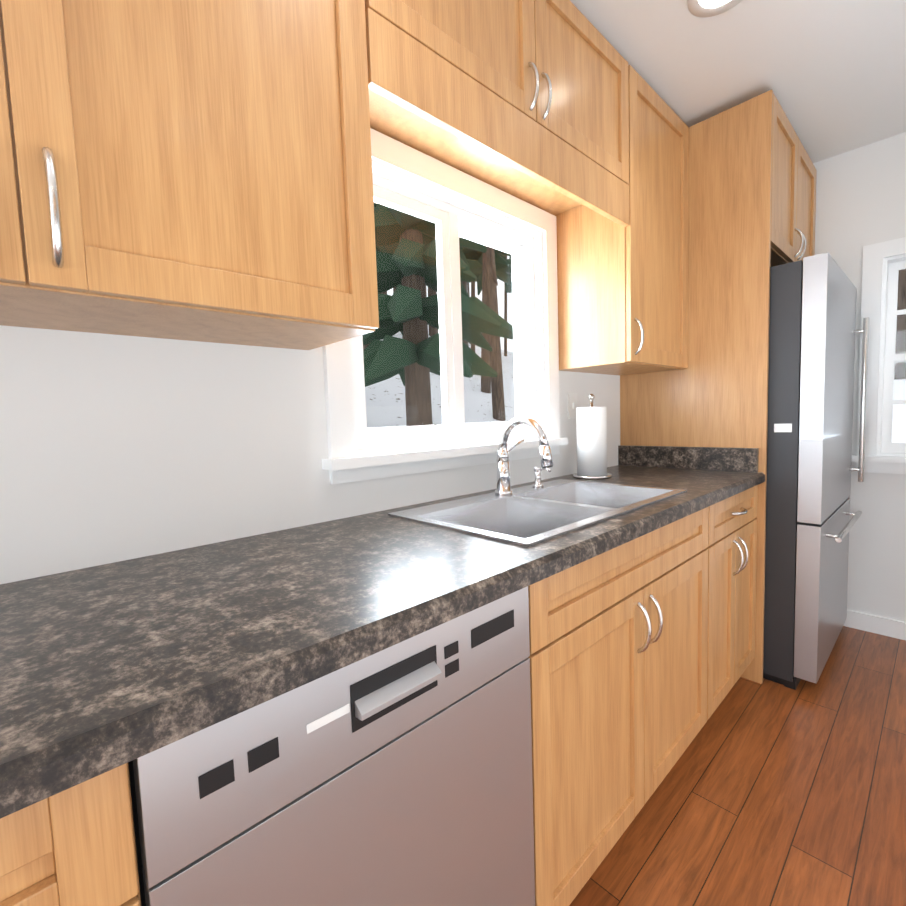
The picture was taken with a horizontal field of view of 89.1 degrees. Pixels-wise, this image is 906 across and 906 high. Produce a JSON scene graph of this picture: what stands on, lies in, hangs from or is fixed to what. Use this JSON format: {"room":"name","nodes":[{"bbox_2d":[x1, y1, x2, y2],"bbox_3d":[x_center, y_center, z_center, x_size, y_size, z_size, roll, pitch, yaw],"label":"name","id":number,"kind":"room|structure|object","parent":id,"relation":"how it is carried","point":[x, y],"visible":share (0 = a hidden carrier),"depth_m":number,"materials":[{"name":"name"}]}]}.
{"room":"kitchen","nodes":[
{"label":"kitchen","id":0,"kind":"room"},
{"bbox_2d":[0,179,619,583],"bbox_3d":[-1.225,-0.045,0.491,7.660,2.460,0.120,-6,6,-43],"label":"wall","id":1,"kind":"structure","parent":0,"point":[116,447],"depth_m":0.99,"materials":[{"name":"white paint"}]},
{"bbox_2d":[0,0,378,349],"bbox_3d":[-0.662,-0.743,0.656,1.080,1.050,0.362,-6,6,-43],"label":"upper cabinet","id":2,"kind":"object","parent":1,"relation":"attached to","point":[195,170],"visible":1,"depth_m":0.73,"materials":[{"name":"brown wood"}]},
{"bbox_2d":[322,128,567,483],"bbox_3d":[0.010,-0.445,1.594,1.092,0.980,0.175,-6,6,-43],"label":"window","id":3,"kind":"structure","parent":1,"relation":"in","point":[358,450],"depth_m":1.58,"materials":[{"name":"white"}]},
{"bbox_2d":[365,0,628,226],"bbox_3d":[0.129,-1.070,1.385,1.106,0.560,0.358,-6,6,-43],"label":"upper cabinet","id":4,"kind":"object","parent":1,"relation":"attached to","point":[527,101],"visible":0.98,"depth_m":1.27,"materials":[{"name":"brown wood"}]},
{"bbox_2d":[568,393,577,418],"bbox_3d":[0.535,-0.210,2.042,0.070,0.115,0.014,-6,6,-43],"label":"light switch","id":5,"kind":"object","parent":1,"relation":"attached to","point":[572,404],"visible":0.93,"depth_m":2.04,"materials":[{"name":"white plastic"}]},
{"bbox_2d":[555,65,688,374],"bbox_3d":[0.748,-0.889,1.971,0.559,1.050,0.362,-6,6,-43],"label":"upper cabinet","id":6,"kind":"object","parent":1,"relation":"attached to","point":[622,300],"visible":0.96,"depth_m":1.83,"materials":[{"name":"brown wood"}]},
{"bbox_2d":[770,93,816,266],"bbox_3d":[1.391,-1.180,2.352,0.894,0.570,0.668,-6,6,-43],"label":"upper cabinet","id":7,"kind":"object","parent":1,"relation":"attached to","point":[793,198],"visible":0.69,"depth_m":2.08,"materials":[{"name":"brown wood"}]},
{"bbox_2d":[569,626,905,905],"bbox_3d":[0.089,1.270,-0.770,7.660,0.060,3.840,-6,6,-43],"label":"floor","id":8,"kind":"structure","parent":0,"point":[768,793],"depth_m":1.37,"materials":[{"name":"brown wood"}]},
{"bbox_2d":[0,763,140,905],"bbox_3d":[-0.707,0.734,0.485,0.588,0.875,0.642,-6,6,-43],"label":"base cabinet","id":9,"kind":"object","parent":8,"relation":"on","point":[74,845],"visible":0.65,"depth_m":0.42,"materials":[{"name":"brown wood"}]},
{"bbox_2d":[128,586,534,905],"bbox_3d":[-0.264,0.689,0.896,0.614,0.872,0.610,-6,6,-43],"label":"dishwasher","id":10,"kind":"object","parent":8,"relation":"on","point":[399,774],"visible":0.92,"depth_m":0.63,"materials":[{"name":"silver metal"}]},
{"bbox_2d":[528,507,708,905],"bbox_3d":[0.316,0.628,1.439,0.970,0.875,0.642,-6,6,-43],"label":"base cabinet","id":11,"kind":"object","parent":8,"relation":"on","point":[618,636],"visible":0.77,"depth_m":1.12,"materials":[{"name":"brown wood"}]},
{"bbox_2d":[0,445,764,818],"bbox_3d":[0.060,0.145,1.185,2.788,0.138,0.633,-6,6,-43],"label":"countertop","id":12,"kind":"structure","parent":11,"relation":"on","point":[108,667],"depth_m":0.67,"materials":[{"name":"stone"}]},
{"bbox_2d":[495,416,552,494],"bbox_3d":[0.250,0.008,1.505,0.132,0.259,0.227,-6,6,-43],"label":"faucet","id":13,"kind":"object","parent":12,"relation":"on","point":[503,475],"visible":1,"depth_m":1.52,"materials":[{"name":"silver metal"}]},
{"bbox_2d":[388,479,686,546],"bbox_3d":[0.296,0.241,1.407,0.846,0.192,0.489,-6,6,-43],"label":"sink","id":14,"kind":"object","parent":12,"relation":"in","point":[528,515],"visible":0.5,"depth_m":1.42,"materials":[{"name":"silver metal"}]},
{"bbox_2d":[533,467,550,486],"bbox_3d":[0.323,0.086,1.669,0.040,0.075,0.078,-6,6,-43],"label":"soap dispenser","id":15,"kind":"object","parent":14,"relation":"on","point":[537,470],"visible":1,"depth_m":1.67,"materials":[{"name":"silver metal"}]},
{"bbox_2d":[573,394,611,479],"bbox_3d":[0.579,-0.072,1.921,0.156,0.348,0.156,-6,6,-43],"label":"paper towel","id":16,"kind":"object","parent":12,"relation":"on","point":[591,442],"visible":1,"depth_m":1.87,"materials":[{"name":"white paper"}]},
{"bbox_2d":[620,89,772,683],"bbox_3d":[1.076,-0.224,2.122,0.020,2.420,0.633,-6,6,-43],"label":"end panel","id":17,"kind":"object","parent":8,"relation":"on","point":[714,393],"visible":0.56,"depth_m":1.96,"materials":[{"name":"brown wood"}]},
{"bbox_2d":[705,485,757,719],"bbox_3d":[0.884,0.569,1.970,0.582,0.875,0.642,-6,6,-43],"label":"base cabinet","id":18,"kind":"object","parent":8,"relation":"on","point":[732,541],"visible":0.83,"depth_m":1.73,"materials":[{"name":"brown wood"}]},
{"bbox_2d":[763,252,868,689],"bbox_3d":[1.496,0.076,2.348,0.828,1.760,0.841,-6,6,-43],"label":"refrigerator","id":19,"kind":"object","parent":8,"relation":"on","point":[810,523],"visible":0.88,"depth_m":1.89,"materials":[{"name":"silver metal"}]},
{"bbox_2d":[570,0,905,162],"bbox_3d":[0.005,-1.236,-0.959,7.660,0.050,3.840,-6,6,-43],"label":"ceiling","id":20,"kind":"structure","parent":0,"point":[831,74],"depth_m":1.69,"materials":[{"name":"white paint"}]},
{"bbox_2d":[687,0,741,16],"bbox_3d":[0.817,-1.411,1.400,0.184,0.009,0.184,-6,6,-43],"label":"recessed light","id":21,"kind":"object","parent":20,"relation":"in","point":[710,8],"visible":1,"depth_m":1.46,"materials":[{"name":"white"}]},
{"bbox_2d":[813,132,905,621],"bbox_3d":[2.836,-0.269,1.656,0.120,2.460,3.720,-6,6,-43],"label":"wall","id":22,"kind":"structure","parent":0,"point":[860,197],"depth_m":2.34,"materials":[{"name":"white paint"}]},
{"bbox_2d":[843,610,905,639],"bbox_3d":[2.787,0.916,1.742,0.013,0.090,3.598,-6,6,-43],"label":"baseboard","id":23,"kind":"structure","parent":22,"relation":"attached to","point":[893,628],"depth_m":2.37,"materials":[{"name":"white"}]},
{"bbox_2d":[851,237,905,473],"bbox_3d":[2.472,-0.454,1.989,0.170,1.135,1.105,-6,6,-43],"label":"window","id":24,"kind":"structure","parent":22,"relation":"in","point":[884,263],"depth_m":2.30,"materials":[{"name":"white"}]},
{"label":"outside","id":25,"kind":"structure","parent":0,"visible":0},
{"bbox_2d":[362,202,514,427],"bbox_3d":[-3.450,-10.209,16.096,28.541,21.903,25.562,-6,6,-43],"label":"trees","id":26,"kind":"object","parent":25,"point":[504,400],"depth_m":7.94,"materials":[{"name":"green plant"}]},
{"bbox_2d":[892,269,905,442],"bbox_3d":[15.299,-9.952,6.919,25.914,21.528,21.320,-6,6,-43],"label":"hill","id":27,"kind":"structure","parent":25,"point":[899,394],"depth_m":7.42,"materials":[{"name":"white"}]}
]}

